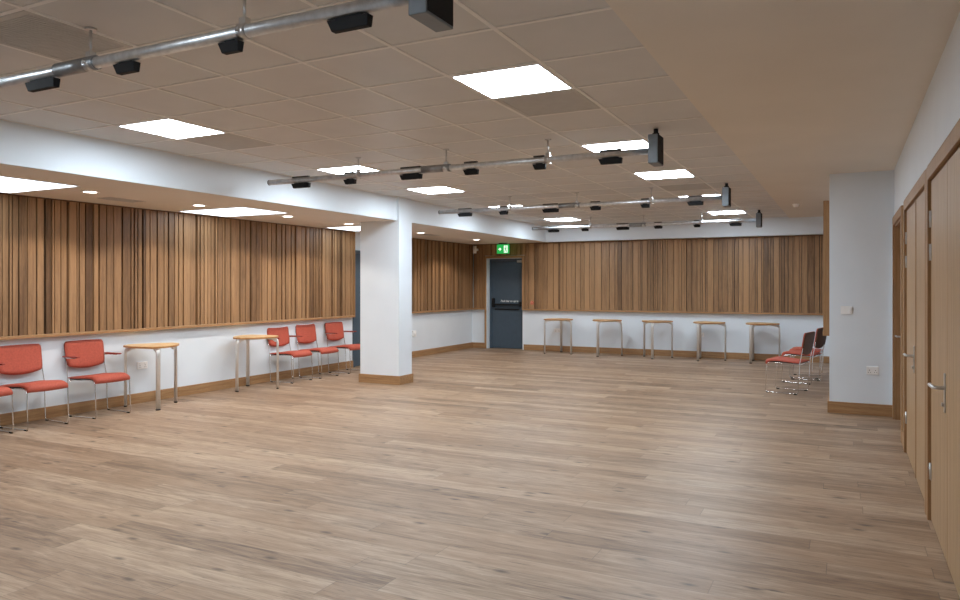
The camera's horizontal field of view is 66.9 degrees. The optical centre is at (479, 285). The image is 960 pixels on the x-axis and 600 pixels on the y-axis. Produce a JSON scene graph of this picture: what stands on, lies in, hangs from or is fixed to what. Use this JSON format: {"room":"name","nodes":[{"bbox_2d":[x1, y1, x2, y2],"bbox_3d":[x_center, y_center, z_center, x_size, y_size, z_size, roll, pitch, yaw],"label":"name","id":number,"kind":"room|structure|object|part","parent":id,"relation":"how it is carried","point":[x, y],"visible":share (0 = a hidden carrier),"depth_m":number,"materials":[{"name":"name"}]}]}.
{"room":"community hall","nodes":[
{"label":"community hall","id":0,"kind":"room"},
{"bbox_2d":[0,193,473,413],"bbox_3d":[-3.997,0.245,9.152,0.285,2.350,17.150,0,0,27],"label":"wall","id":1,"kind":"structure","parent":0,"point":[119,276],"depth_m":9.27,"materials":[{"name":"white paint"}]},
{"bbox_2d":[137,361,147,369],"bbox_3d":[-4.094,0.970,8.815,0.014,0.086,0.146,0,0,27],"label":"power socket","id":2,"kind":"object","parent":1,"relation":"attached to","point":[140,365],"visible":1,"depth_m":8.81,"materials":[{"name":"white plastic"}]},
{"bbox_3d":[-4.996,-0.922,7.002,0.035,0.015,12.410,0,0,27],"label":"rail","id":3,"kind":"part","parent":1,"relation":"part of","materials":[{"name":"brown wood"}]},
{"bbox_3d":[-4.974,0.531,6.991,0.085,0.032,12.410,0,0,27],"label":"cladding sill","id":4,"kind":"part","parent":1,"relation":"part of","materials":[{"name":"brown wood"}]},
{"bbox_2d":[0,342,472,425],"bbox_3d":[-3.982,1.359,9.033,0.018,0.122,16.950,0,0,27],"label":"baseboard","id":5,"kind":"structure","parent":1,"relation":"attached to","point":[84,406],"depth_m":9.17,"materials":[{"name":"brown wood"}]},
{"bbox_3d":[-2.184,-0.192,12.544,0.070,1.477,0.018,0,0,27],"label":"trim","id":6,"kind":"part","parent":1,"relation":"part of","materials":[{"name":"brown wood"}]},
{"bbox_2d":[352,250,359,367],"bbox_3d":[-2.012,0.404,13.046,0.165,2.032,1.010,0,0,27],"label":"door","id":7,"kind":"structure","parent":1,"relation":"in","point":[355,320],"depth_m":12.71,"materials":[{"name":"blue paint"}]},
{"bbox_3d":[-0.942,-0.922,15.048,0.035,0.015,3.430,0,0,27],"label":"rail","id":8,"kind":"part","parent":1,"relation":"part of","materials":[{"name":"brown wood"}]},
{"bbox_3d":[-0.919,0.531,15.037,0.085,0.032,3.430,0,0,27],"label":"cladding sill","id":9,"kind":"part","parent":1,"relation":"part of","materials":[{"name":"brown wood"}]},
{"bbox_2d":[0,164,544,244],"bbox_3d":[-3.191,-1.156,8.747,2.088,0.452,17.150,0,0,27],"label":"ceiling","id":10,"kind":"structure","parent":0,"point":[157,198],"depth_m":8.16,"materials":[{"name":"white paint"}]},
{"bbox_2d":[0,175,80,192],"bbox_3d":[-4.398,-0.926,6.662,1.090,0.008,0.820,0,0,27],"label":"recessed light","id":11,"kind":"object","parent":10,"relation":"in","point":[8,184],"visible":1,"depth_m":6.73,"materials":[{"name":"white plastic"}]},
{"bbox_2d":[80,191,99,192],"bbox_3d":[-3.868,-0.927,7.212,0.170,0.006,0.170,0,0,27],"label":"recessed light","id":12,"kind":"object","parent":10,"relation":"in","point":[80,191],"visible":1,"depth_m":7.20,"materials":[{"name":"white plastic"}]},
{"bbox_2d":[98,197,146,202],"bbox_3d":[-3.884,-0.926,7.892,0.220,0.008,0.440,0,0,27],"label":"ceiling vent","id":13,"kind":"object","parent":10,"relation":"in","point":[105,198],"visible":1,"depth_m":7.85,"materials":[{"name":"metal"}]},
{"bbox_2d":[178,207,287,216],"bbox_3d":[-3.106,-0.926,9.180,1.090,0.008,0.800,0,0,27],"label":"recessed light","id":14,"kind":"object","parent":10,"relation":"in","point":[230,211],"visible":1,"depth_m":9.09,"materials":[{"name":"white plastic"}]},
{"bbox_2d":[325,226,359,230],"bbox_3d":[-1.815,-0.926,11.743,1.090,0.008,0.800,0,0,27],"label":"recessed light","id":15,"kind":"object","parent":10,"relation":"in","point":[351,228],"visible":0.48,"depth_m":11.81,"materials":[{"name":"white plastic"}]},
{"bbox_2d":[497,243,508,253],"bbox_3d":[0.504,-0.812,15.889,0.290,0.235,0.049,0,0,27],"label":"exit sign","id":16,"kind":"object","parent":10,"relation":"hanging from","point":[502,248],"visible":1,"depth_m":15.87,"materials":[{"name":"green plastic"}]},
{"bbox_2d":[0,348,959,599],"bbox_3d":[-0.311,1.470,7.239,8.590,0.100,17.450,0,0,27],"label":"floor","id":17,"kind":"structure","parent":0,"point":[491,473],"depth_m":4.99,"materials":[{"name":"brown wood"}]},
{"bbox_2d":[0,363,13,433],"bbox_3d":[-4.793,1.015,6.895,0.539,0.810,0.544,0,0,27],"label":"chair","id":18,"kind":"object","parent":17,"relation":"on","point":[4,391],"visible":1,"depth_m":6.95,"materials":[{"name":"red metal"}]},
{"bbox_3d":[-4.755,1.011,6.875,0.453,0.083,0.456,0,0,27],"label":"seat","id":19,"kind":"part","parent":18,"relation":"part of","materials":[{"name":"fabric"}]},
{"bbox_3d":[-4.687,1.068,7.082,0.502,0.699,0.039,0,0,28],"label":"frame","id":20,"kind":"part","parent":18,"relation":"part of","materials":[{"name":"silver metal"}]},
{"bbox_2d":[0,344,68,430],"bbox_3d":[-4.535,1.015,7.375,0.539,0.810,0.480,0,0,27],"label":"chair","id":21,"kind":"object","parent":17,"relation":"on","point":[19,359],"visible":0.99,"depth_m":7.41,"materials":[{"name":"fabric"}]},
{"bbox_3d":[-4.622,1.068,7.177,0.503,0.699,0.039,0,0,26],"label":"frame","id":22,"kind":"part","parent":21,"relation":"part of","materials":[{"name":"silver metal"}]},
{"bbox_3d":[-4.732,0.762,7.474,0.074,0.305,0.462,0,0,27],"label":"backrest","id":23,"kind":"part","parent":21,"relation":"part of","materials":[{"name":"fabric"}]},
{"bbox_3d":[-4.497,1.011,7.355,0.453,0.083,0.456,0,0,27],"label":"seat","id":24,"kind":"part","parent":21,"relation":"part of","materials":[{"name":"fabric"}]},
{"bbox_3d":[-4.428,1.068,7.562,0.502,0.699,0.039,0,0,28],"label":"frame","id":25,"kind":"part","parent":21,"relation":"part of","materials":[{"name":"silver metal"}]},
{"bbox_2d":[62,339,130,418],"bbox_3d":[-4.211,1.015,8.018,0.539,0.810,0.544,0,0,27],"label":"chair","id":26,"kind":"object","parent":17,"relation":"on","point":[78,353],"visible":0.98,"depth_m":8.04,"materials":[{"name":"fabric"}]},
{"bbox_3d":[-4.405,0.772,7.835,0.250,0.015,0.044,0,0,27],"label":"armrest","id":27,"kind":"part","parent":26,"relation":"part of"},
{"bbox_3d":[-4.298,1.068,7.820,0.503,0.699,0.039,0,0,26],"label":"frame","id":28,"kind":"part","parent":26,"relation":"part of","materials":[{"name":"silver metal"}]},
{"bbox_3d":[-4.408,0.762,8.117,0.074,0.305,0.462,0,0,27],"label":"backrest","id":29,"kind":"part","parent":26,"relation":"part of","materials":[{"name":"fabric"}]},
{"bbox_3d":[-4.173,1.011,7.998,0.453,0.083,0.456,0,0,27],"label":"seat","id":30,"kind":"part","parent":26,"relation":"part of","materials":[{"name":"fabric"}]},
{"bbox_3d":[-4.104,1.068,8.205,0.502,0.699,0.039,0,0,28],"label":"frame","id":31,"kind":"part","parent":26,"relation":"part of","materials":[{"name":"silver metal"}]},
{"bbox_2d":[123,343,178,409],"bbox_3d":[-3.822,1.058,8.571,0.611,0.724,0.598,0,0,27],"label":"table","id":32,"kind":"object","parent":17,"relation":"on","point":[156,347],"visible":0.99,"depth_m":8.50,"materials":[{"name":"brown wood"}]},
{"bbox_3d":[-4.103,1.064,8.525,0.133,0.689,0.050,0,0,-3],"label":"leg","id":33,"kind":"part","parent":32,"relation":"part of","materials":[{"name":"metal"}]},
{"bbox_3d":[-3.691,1.064,8.318,0.050,0.689,0.133,0,0,-33],"label":"leg","id":34,"kind":"part","parent":32,"relation":"part of","materials":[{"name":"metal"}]},
{"bbox_3d":[-3.717,1.064,8.778,0.050,0.689,0.133,0,0,27],"label":"leg","id":35,"kind":"part","parent":32,"relation":"part of","materials":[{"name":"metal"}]},
{"bbox_2d":[233,335,278,391],"bbox_3d":[-3.123,1.058,10.025,0.611,0.724,0.598,0,0,-33],"label":"table","id":36,"kind":"object","parent":17,"relation":"on","point":[239,338],"visible":1,"depth_m":9.93,"materials":[{"name":"wood"}]},
{"bbox_3d":[-3.224,1.064,9.758,0.050,0.689,0.133,0,0,27],"label":"leg","id":37,"kind":"part","parent":36,"relation":"part of","materials":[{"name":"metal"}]},
{"bbox_3d":[-3.250,1.064,10.219,0.050,0.689,0.133,0,0,-33],"label":"leg","id":38,"kind":"part","parent":36,"relation":"part of","materials":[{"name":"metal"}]},
{"bbox_3d":[-2.838,1.064,10.011,0.133,0.689,0.050,0,0,-3],"label":"leg","id":39,"kind":"part","parent":36,"relation":"part of","materials":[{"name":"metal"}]},
{"bbox_2d":[267,326,312,383],"bbox_3d":[-2.832,1.015,10.822,0.539,0.810,0.544,0,0,27],"label":"chair","id":40,"kind":"object","parent":17,"relation":"on","point":[282,332],"visible":0.87,"depth_m":10.83,"materials":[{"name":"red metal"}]},
{"bbox_3d":[-3.029,0.762,10.921,0.074,0.305,0.462,0,0,27],"label":"backrest","id":41,"kind":"part","parent":40,"relation":"part of","materials":[{"name":"fabric"}]},
{"bbox_3d":[-2.918,1.068,10.624,0.503,0.699,0.039,0,0,26],"label":"frame","id":42,"kind":"part","parent":40,"relation":"part of","materials":[{"name":"silver metal"}]},
{"bbox_3d":[-2.793,1.011,10.803,0.453,0.083,0.456,0,0,27],"label":"seat","id":43,"kind":"part","parent":40,"relation":"part of","materials":[{"name":"fabric"}]},
{"bbox_3d":[-2.725,1.068,11.009,0.502,0.699,0.039,0,0,28],"label":"frame","id":44,"kind":"part","parent":40,"relation":"part of","materials":[{"name":"silver metal"}]},
{"bbox_2d":[295,324,338,378],"bbox_3d":[-2.543,1.015,11.371,0.539,0.810,0.480,0,0,27],"label":"chair","id":45,"kind":"object","parent":17,"relation":"on","point":[308,332],"visible":0.96,"depth_m":11.38,"materials":[{"name":"fabric"}]},
{"bbox_3d":[-2.741,0.762,11.470,0.074,0.305,0.462,0,0,27],"label":"backrest","id":46,"kind":"part","parent":45,"relation":"part of","materials":[{"name":"fabric"}]},
{"bbox_3d":[-2.631,1.068,11.174,0.503,0.699,0.039,0,0,26],"label":"frame","id":47,"kind":"part","parent":45,"relation":"part of","materials":[{"name":"silver metal"}]},
{"bbox_3d":[-2.505,1.011,11.352,0.453,0.083,0.456,0,0,27],"label":"seat","id":48,"kind":"part","parent":45,"relation":"part of","materials":[{"name":"fabric"}]},
{"bbox_3d":[-2.437,1.068,11.558,0.502,0.699,0.039,0,0,28],"label":"frame","id":49,"kind":"part","parent":45,"relation":"part of","materials":[{"name":"silver metal"}]},
{"bbox_2d":[325,322,359,373],"bbox_3d":[-2.215,1.015,11.978,0.539,0.810,0.544,0,0,27],"label":"chair","id":50,"kind":"object","parent":17,"relation":"on","point":[334,331],"visible":0.94,"depth_m":11.97,"materials":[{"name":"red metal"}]},
{"bbox_3d":[-2.413,0.762,12.078,0.074,0.305,0.462,0,0,27],"label":"backrest","id":51,"kind":"part","parent":50,"relation":"part of","materials":[{"name":"fabric"}]},
{"bbox_3d":[-2.302,1.068,11.781,0.503,0.699,0.039,0,0,26],"label":"frame","id":52,"kind":"part","parent":50,"relation":"part of","materials":[{"name":"silver metal"}]},
{"bbox_3d":[-2.177,1.011,11.959,0.453,0.083,0.456,0,0,27],"label":"seat","id":53,"kind":"part","parent":50,"relation":"part of","materials":[{"name":"fabric"}]},
{"bbox_2d":[359,197,412,384],"bbox_3d":[-1.380,0.079,10.678,0.713,2.682,0.374,0,0,27],"label":"column","id":54,"kind":"structure","parent":17,"relation":"on","point":[385,246],"depth_m":10.53,"materials":[{"name":"white paint"}]},
{"bbox_3d":[-1.380,1.357,10.678,0.713,0.125,0.374,0,0,27],"label":"skirting","id":55,"kind":"part","parent":54,"relation":"part of","materials":[{"name":"brown wood"}]},
{"bbox_2d":[544,318,572,353],"bbox_3d":[1.662,1.058,15.247,0.611,0.724,0.598,0,0,15],"label":"table","id":56,"kind":"object","parent":17,"relation":"on","point":[546,319],"visible":1,"depth_m":15.11,"materials":[{"name":"wood"}]},
{"bbox_3d":[1.396,1.064,15.143,0.133,0.689,0.050,0,0,-15],"label":"leg","id":57,"kind":"part","parent":56,"relation":"part of","materials":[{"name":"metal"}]},
{"bbox_3d":[1.721,1.064,15.471,0.050,0.689,0.133,0,0,15],"label":"leg","id":58,"kind":"part","parent":56,"relation":"part of","materials":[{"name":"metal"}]},
{"bbox_3d":[1.842,1.064,15.026,0.133,0.689,0.050,0,0,45],"label":"leg","id":59,"kind":"part","parent":56,"relation":"part of","materials":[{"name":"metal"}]},
{"bbox_2d":[593,319,622,356],"bbox_3d":[2.543,1.058,14.792,0.611,0.724,0.598,0,0,-19],"label":"table","id":60,"kind":"object","parent":17,"relation":"on","point":[599,321],"visible":1,"depth_m":14.54,"materials":[{"name":"wood"}]},
{"bbox_3d":[2.381,1.064,14.557,0.050,0.689,0.133,0,0,41],"label":"leg","id":61,"kind":"part","parent":60,"relation":"part of","materials":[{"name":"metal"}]},
{"bbox_3d":[2.817,1.064,14.710,0.133,0.689,0.050,0,0,11],"label":"leg","id":62,"kind":"part","parent":60,"relation":"part of","materials":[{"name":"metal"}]},
{"bbox_2d":[642,320,672,358],"bbox_3d":[3.447,1.058,14.329,0.611,0.724,0.598,0,0,-33],"label":"table","id":63,"kind":"object","parent":17,"relation":"on","point":[652,322],"visible":1,"depth_m":14.29,"materials":[{"name":"wood"}]},
{"bbox_3d":[3.320,1.064,14.523,0.050,0.689,0.133,0,0,-33],"label":"leg","id":64,"kind":"part","parent":63,"relation":"part of","materials":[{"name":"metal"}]},
{"bbox_3d":[3.346,1.064,14.062,0.050,0.689,0.133,0,0,27],"label":"leg","id":65,"kind":"part","parent":63,"relation":"part of","materials":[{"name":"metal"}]},
{"bbox_3d":[3.732,1.064,14.315,0.133,0.689,0.050,0,0,-3],"label":"leg","id":66,"kind":"part","parent":63,"relation":"part of","materials":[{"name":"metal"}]},
{"bbox_2d":[693,321,725,360],"bbox_3d":[4.335,1.058,13.893,0.611,0.724,0.598,0,0,-9],"label":"table","id":67,"kind":"object","parent":17,"relation":"on","point":[699,323],"visible":1,"depth_m":13.70,"materials":[{"name":"wood"}]},
{"bbox_3d":[4.138,1.064,13.694,0.133,0.689,0.103,0,0,-9],"label":"leg","id":68,"kind":"part","parent":67,"relation":"part of","materials":[{"name":"metal"}]},
{"bbox_3d":[4.298,1.064,14.122,0.050,0.689,0.133,0,0,-9],"label":"leg","id":69,"kind":"part","parent":67,"relation":"part of","materials":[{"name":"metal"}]},
{"bbox_3d":[4.590,1.064,13.765,0.133,0.689,0.050,0,0,21],"label":"leg","id":70,"kind":"part","parent":67,"relation":"part of","materials":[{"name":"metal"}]},
{"bbox_2d":[746,322,779,362],"bbox_3d":[5.186,1.058,13.466,0.611,0.724,0.598,0,0,-5],"label":"table","id":71,"kind":"object","parent":17,"relation":"on","point":[752,324],"visible":0.98,"depth_m":13.28,"materials":[{"name":"wood"}]},
{"bbox_3d":[4.975,1.064,13.281,0.133,0.689,0.103,0,0,-5],"label":"leg","id":72,"kind":"part","parent":71,"relation":"part of","materials":[{"name":"metal"}]},
{"bbox_3d":[5.165,1.064,13.697,0.050,0.689,0.133,0,0,-5],"label":"leg","id":73,"kind":"part","parent":71,"relation":"part of","materials":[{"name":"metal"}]},
{"bbox_3d":[5.431,1.064,13.320,0.133,0.689,0.050,0,0,25],"label":"leg","id":74,"kind":"part","parent":71,"relation":"part of","materials":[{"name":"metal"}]},
{"bbox_2d":[765,331,814,394],"bbox_3d":[4.135,1.015,9.689,0.539,0.810,0.480,0,0,39],"label":"chair","id":75,"kind":"object","parent":17,"relation":"on","point":[808,338],"visible":1,"depth_m":9.58,"materials":[{"name":"fabric"}]},
{"bbox_3d":[3.989,1.068,9.529,0.502,0.699,0.039,0,0,40],"label":"frame","id":76,"kind":"part","parent":75,"relation":"part of","materials":[{"name":"silver metal"}]},
{"bbox_3d":[4.101,1.011,9.716,0.453,0.083,0.456,0,0,39],"label":"seat","id":77,"kind":"part","parent":75,"relation":"part of","materials":[{"name":"fabric"}]},
{"bbox_3d":[4.263,1.068,9.862,0.503,0.699,0.039,0,0,38],"label":"frame","id":78,"kind":"part","parent":75,"relation":"part of","materials":[{"name":"silver metal"}]},
{"bbox_2d":[781,328,825,384],"bbox_3d":[4.768,1.015,10.690,0.539,0.810,0.480,0,0,40],"label":"chair","id":79,"kind":"object","parent":17,"relation":"on","point":[819,341],"visible":0.91,"depth_m":10.56,"materials":[{"name":"fabric"}]},
{"bbox_3d":[4.620,1.068,10.533,0.502,0.699,0.039,0,0,41],"label":"frame","id":80,"kind":"part","parent":79,"relation":"part of","materials":[{"name":"silver metal"}]},
{"bbox_3d":[4.735,1.011,10.718,0.453,0.083,0.456,0,0,40],"label":"seat","id":81,"kind":"part","parent":79,"relation":"part of","materials":[{"name":"fabric"}]},
{"bbox_3d":[4.899,1.068,10.861,0.503,0.699,0.039,0,0,40],"label":"frame","id":82,"kind":"part","parent":79,"relation":"part of","materials":[{"name":"silver metal"}]},
{"bbox_2d":[789,336,826,378],"bbox_3d":[5.100,1.015,11.269,0.539,0.810,0.480,0,0,30],"label":"chair","id":83,"kind":"object","parent":17,"relation":"on","point":[793,348],"visible":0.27,"depth_m":11.21,"materials":[{"name":"fabric"}]},
{"bbox_3d":[4.982,1.068,11.088,0.502,0.699,0.039,0,0,31],"label":"frame","id":84,"kind":"part","parent":83,"relation":"part of","materials":[{"name":"silver metal"}]},
{"bbox_3d":[5.063,1.011,11.290,0.453,0.083,0.456,0,0,30],"label":"seat","id":85,"kind":"part","parent":83,"relation":"part of","materials":[{"name":"fabric"}]},
{"bbox_3d":[5.198,1.068,11.460,0.503,0.699,0.039,0,0,29],"label":"frame","id":86,"kind":"part","parent":83,"relation":"part of","materials":[{"name":"silver metal"}]},
{"bbox_2d":[0,0,959,226],"bbox_3d":[0.591,-1.304,6.841,6.422,0.118,17.150,0,0,27],"label":"ceiling","id":87,"kind":"structure","parent":0,"point":[768,100],"depth_m":4.74,"materials":[{"name":"tile"}]},
{"bbox_2d":[0,10,132,61],"bbox_3d":[-2.210,-1.260,3.708,0.568,0.006,0.568,0,0,27],"label":"ceiling vent","id":88,"kind":"object","parent":87,"relation":"in","point":[24,30],"visible":0.95,"depth_m":3.71,"materials":[{"name":"metal"}]},
{"bbox_2d":[118,118,225,138],"bbox_3d":[-2.472,-1.258,5.855,0.576,0.009,0.576,0,0,27],"label":"recessed light","id":89,"kind":"object","parent":87,"relation":"in","point":[171,128],"visible":1,"depth_m":5.82,"materials":[{"name":"white plastic"}]},
{"bbox_2d":[0,0,452,91],"bbox_3d":[-1.987,-1.118,3.605,4.137,0.290,0.200,0,0,27],"label":"track lighting","id":90,"kind":"object","parent":87,"relation":"hanging from","point":[437,15],"visible":1,"depth_m":3.11,"materials":[{"name":"metal"}]},
{"bbox_3d":[-1.912,-1.196,3.572,0.013,0.120,0.013,0,0,4],"label":"drop rod","id":91,"kind":"part","parent":90,"relation":"part of","materials":[{"name":"metal"}]},
{"bbox_3d":[-1.912,-1.258,3.572,0.056,0.010,0.056,0,0,27],"label":"ceiling plate","id":92,"kind":"part","parent":90,"relation":"part of","materials":[{"name":"metal"}]},
{"bbox_3d":[-1.009,-1.196,3.118,0.013,0.120,0.013,0,0,4],"label":"drop rod","id":93,"kind":"part","parent":90,"relation":"part of","materials":[{"name":"metal"}]},
{"bbox_3d":[-0.143,-1.093,2.676,0.008,0.220,0.186,0,0,27],"label":"plate","id":94,"kind":"part","parent":90,"relation":"part of","materials":[{"name":"black plastic"}]},
{"bbox_2d":[180,133,274,149],"bbox_3d":[-2.202,-1.260,6.391,0.568,0.006,0.568,0,0,27],"label":"ceiling vent","id":95,"kind":"object","parent":87,"relation":"in","point":[227,141],"visible":1,"depth_m":6.36,"materials":[{"name":"metal"}]},
{"bbox_2d":[0,120,545,241],"bbox_3d":[-2.368,-1.095,8.080,0.024,0.334,16.700,0,0,27],"label":"bulkhead","id":96,"kind":"object","parent":87,"relation":"attached to","point":[21,145],"visible":1,"depth_m":7.21,"materials":[{"name":"white paint"}]},
{"bbox_2d":[316,165,379,173],"bbox_3d":[-1.392,-1.258,7.998,0.576,0.009,0.576,0,0,27],"label":"recessed light","id":97,"kind":"object","parent":87,"relation":"in","point":[336,170],"visible":0.52,"depth_m":7.88,"materials":[{"name":"white plastic"}]},
{"bbox_2d":[407,186,464,193],"bbox_3d":[-0.582,-1.258,9.606,0.576,0.009,0.576,0,0,27],"label":"recessed light","id":98,"kind":"object","parent":87,"relation":"in","point":[442,189],"visible":1,"depth_m":9.63,"materials":[{"name":"white plastic"}]},
{"bbox_2d":[267,129,662,188],"bbox_3d":[-0.390,-1.118,6.775,4.137,0.290,0.200,0,0,27],"label":"bar","id":99,"kind":"object","parent":87,"relation":"hanging from","point":[654,151],"visible":1,"depth_m":6.51,"materials":[{"name":"metal"}]},
{"bbox_3d":[1.454,-1.093,5.846,0.008,0.220,0.186,0,0,27],"label":"plate","id":100,"kind":"part","parent":99,"relation":"part of","materials":[{"name":"black plastic"}]},
{"bbox_2d":[450,63,572,98],"bbox_3d":[0.207,-1.258,4.505,0.576,0.009,0.576,0,0,27],"label":"recessed light","id":101,"kind":"object","parent":87,"relation":"in","point":[533,78],"visible":1,"depth_m":4.48,"materials":[{"name":"white plastic"}]},
{"bbox_2d":[494,89,600,116],"bbox_3d":[0.477,-1.260,5.041,0.568,0.006,0.568,0,0,27],"label":"ceiling vent","id":102,"kind":"object","parent":87,"relation":"in","point":[571,100],"visible":1,"depth_m":5.03,"materials":[{"name":"tile"}]},
{"bbox_2d":[544,218,578,221],"bbox_3d":[1.578,-1.258,13.892,0.576,0.009,0.576,0,0,27],"label":"recessed light","id":103,"kind":"object","parent":87,"relation":"in","point":[553,219],"visible":1,"depth_m":13.87,"materials":[{"name":"white plastic"}]},
{"bbox_2d":[546,218,577,220],"bbox_3d":[1.578,-1.259,13.892,0.552,0.005,0.552,0,0,27],"label":"diffuser","id":104,"kind":"object","parent":103,"relation":"attached to","point":[554,219],"depth_m":13.86,"materials":[{"name":"white plastic"}]},
{"bbox_2d":[438,183,730,216],"bbox_3d":[1.239,-1.118,9.896,4.137,0.290,0.200,0,0,27],"label":"bar","id":105,"kind":"object","parent":87,"relation":"hanging from","point":[725,197],"visible":1,"depth_m":9.72,"materials":[{"name":"metal"}]},
{"bbox_3d":[3.083,-1.093,8.967,0.008,0.220,0.186,0,0,27],"label":"plate","id":106,"kind":"part","parent":105,"relation":"part of","materials":[{"name":"black plastic"}]},
{"bbox_2d":[580,139,647,151],"bbox_3d":[1.287,-1.258,6.648,0.576,0.009,0.576,0,0,27],"label":"recessed light","id":107,"kind":"object","parent":87,"relation":"in","point":[633,144],"visible":0.52,"depth_m":6.53,"materials":[{"name":"white plastic"}]},
{"bbox_2d":[532,210,761,231],"bbox_3d":[2.854,-1.118,13.057,4.137,0.290,0.200,0,0,27],"label":"bar","id":108,"kind":"object","parent":87,"relation":"hanging from","point":[733,222],"visible":1,"depth_m":12.90,"materials":[{"name":"metal"}]},
{"bbox_2d":[633,169,694,179],"bbox_3d":[2.097,-1.258,8.256,0.576,0.009,0.576,0,0,27],"label":"recessed light","id":109,"kind":"object","parent":87,"relation":"in","point":[681,173],"visible":1,"depth_m":8.24,"materials":[{"name":"white plastic"}]},
{"bbox_2d":[546,216,822,241],"bbox_3d":[4.268,-1.096,14.338,6.202,0.332,0.450,0,0,27],"label":"bulkhead","id":110,"kind":"object","parent":87,"relation":"attached to","point":[772,226],"visible":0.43,"depth_m":14.12,"materials":[{"name":"white paint"}]},
{"bbox_2d":[659,183,711,190],"bbox_3d":[2.637,-1.260,9.327,0.568,0.006,0.568,0,0,27],"label":"ceiling vent","id":111,"kind":"object","parent":87,"relation":"in","point":[698,186],"visible":1,"depth_m":9.35,"materials":[{"name":"metal"}]},
{"bbox_2d":[678,194,720,197],"bbox_3d":[3.177,-1.258,10.399,0.576,0.009,0.576,0,0,27],"label":"recessed light","id":112,"kind":"object","parent":87,"relation":"in","point":[712,194],"visible":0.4,"depth_m":10.16,"materials":[{"name":"white plastic"}]},
{"bbox_2d":[708,210,745,214],"bbox_3d":[4.257,-1.258,12.542,0.576,0.009,0.576,0,0,27],"label":"recessed light","id":113,"kind":"object","parent":87,"relation":"in","point":[734,211],"visible":0.97,"depth_m":12.53,"materials":[{"name":"white plastic"}]},
{"bbox_2d":[472,235,828,355],"bbox_3d":[3.180,0.245,14.979,7.460,2.350,0.285,0,0,27],"label":"wall","id":114,"kind":"structure","parent":0,"point":[734,281],"depth_m":14.54,"materials":[{"name":"white paint"}]},
{"bbox_2d":[473,246,477,252],"bbox_3d":[-0.094,-0.805,16.391,0.084,0.170,0.195,0,0,27],"label":"wall speaker","id":115,"kind":"object","parent":114,"relation":"attached to","point":[475,249],"visible":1,"depth_m":16.31,"materials":[{"name":"white plastic"}]},
{"bbox_2d":[484,255,523,348],"bbox_3d":[0.580,0.380,16.279,0.965,2.080,0.222,0,0,27],"label":"door","id":116,"kind":"structure","parent":114,"relation":"in","point":[503,281],"depth_m":16.35,"materials":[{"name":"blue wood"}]},
{"bbox_3d":[3.147,-0.922,14.912,7.460,0.015,0.035,0,0,27],"label":"rail","id":117,"kind":"part","parent":114,"relation":"part of","materials":[{"name":"white paint"}]},
{"bbox_3d":[3.147,0.531,14.884,7.315,0.032,0.085,0,0,27],"label":"cladding sill","id":118,"kind":"part","parent":114,"relation":"part of","materials":[{"name":"brown wood"}]},
{"bbox_2d":[473,342,828,362],"bbox_3d":[3.159,1.359,14.915,7.442,0.122,0.018,0,0,27],"label":"baseboard","id":119,"kind":"structure","parent":114,"relation":"attached to","point":[678,353],"depth_m":14.65,"materials":[{"name":"brown wood"}]},
{"bbox_2d":[823,170,893,404],"bbox_3d":[5.625,0.079,10.586,1.000,2.682,5.930,0,0,27],"label":"wall","id":120,"kind":"structure","parent":0,"point":[858,214],"depth_m":8.00,"materials":[{"name":"white paint"}]},
{"bbox_3d":[3.891,-0.202,8.168,0.062,1.497,0.050,0,0,27],"label":"post","id":121,"kind":"part","parent":120,"relation":"part of","materials":[{"name":"brown wood"}]},
{"bbox_2d":[841,306,852,313],"bbox_3d":[4.057,0.275,8.047,0.118,0.090,0.016,0,0,27],"label":"light switch","id":122,"kind":"object","parent":120,"relation":"attached to","point":[844,309],"visible":1,"depth_m":8.04,"materials":[{"name":"white plastic"}]},
{"bbox_2d":[827,394,891,416],"bbox_3d":[5.460,1.357,10.536,0.651,0.127,5.728,0,0,27],"label":"baseboard","id":123,"kind":"structure","parent":120,"relation":"attached to","point":[833,406],"depth_m":7.98,"materials":[{"name":"brown wood"}]},
{"bbox_2d":[866,366,878,374],"bbox_3d":[4.283,0.930,7.934,0.118,0.090,0.014,0,0,27],"label":"power socket","id":124,"kind":"object","parent":120,"relation":"attached to","point":[870,370],"visible":1,"depth_m":7.93,"materials":[{"name":"white plastic"}]},
{"bbox_2d":[894,12,959,214],"bbox_3d":[2.079,0.079,2.771,0.300,2.682,11.220,0,0,27],"label":"wall","id":125,"kind":"structure","parent":0,"point":[939,111],"depth_m":4.35,"materials":[{"name":"white paint"}]},
{"bbox_2d":[892,205,902,429],"bbox_3d":[4.230,0.348,7.106,0.280,2.143,1.400,0,0,27],"label":"door","id":126,"kind":"structure","parent":125,"relation":"in","point":[897,220],"depth_m":7.68,"materials":[{"name":"brown wood"}]},
{"bbox_2d":[903,170,925,513],"bbox_3d":[3.249,0.348,5.350,0.212,2.143,1.960,0,0,27],"label":"door","id":127,"kind":"structure","parent":125,"relation":"in","point":[914,204],"depth_m":5.32,"materials":[{"name":"brown wood"}]},
{"bbox_3d":[3.254,0.555,5.520,0.068,0.200,0.152,0,0,27],"label":"handle","id":128,"kind":"part","parent":127,"relation":"part of","materials":[{"name":"metal"}]},
{"bbox_2d":[926,119,959,597],"bbox_3d":[2.358,0.348,3.582,0.212,2.143,1.940,0,0,27],"label":"door","id":129,"kind":"structure","parent":125,"relation":"in","point":[943,171],"depth_m":3.78,"materials":[{"name":"brown wood"}]},
{"bbox_3d":[2.395,0.555,3.815,0.068,0.200,0.152,0,0,27],"label":"handle","id":130,"kind":"part","parent":129,"relation":"part of","materials":[{"name":"metal"}]}
]}

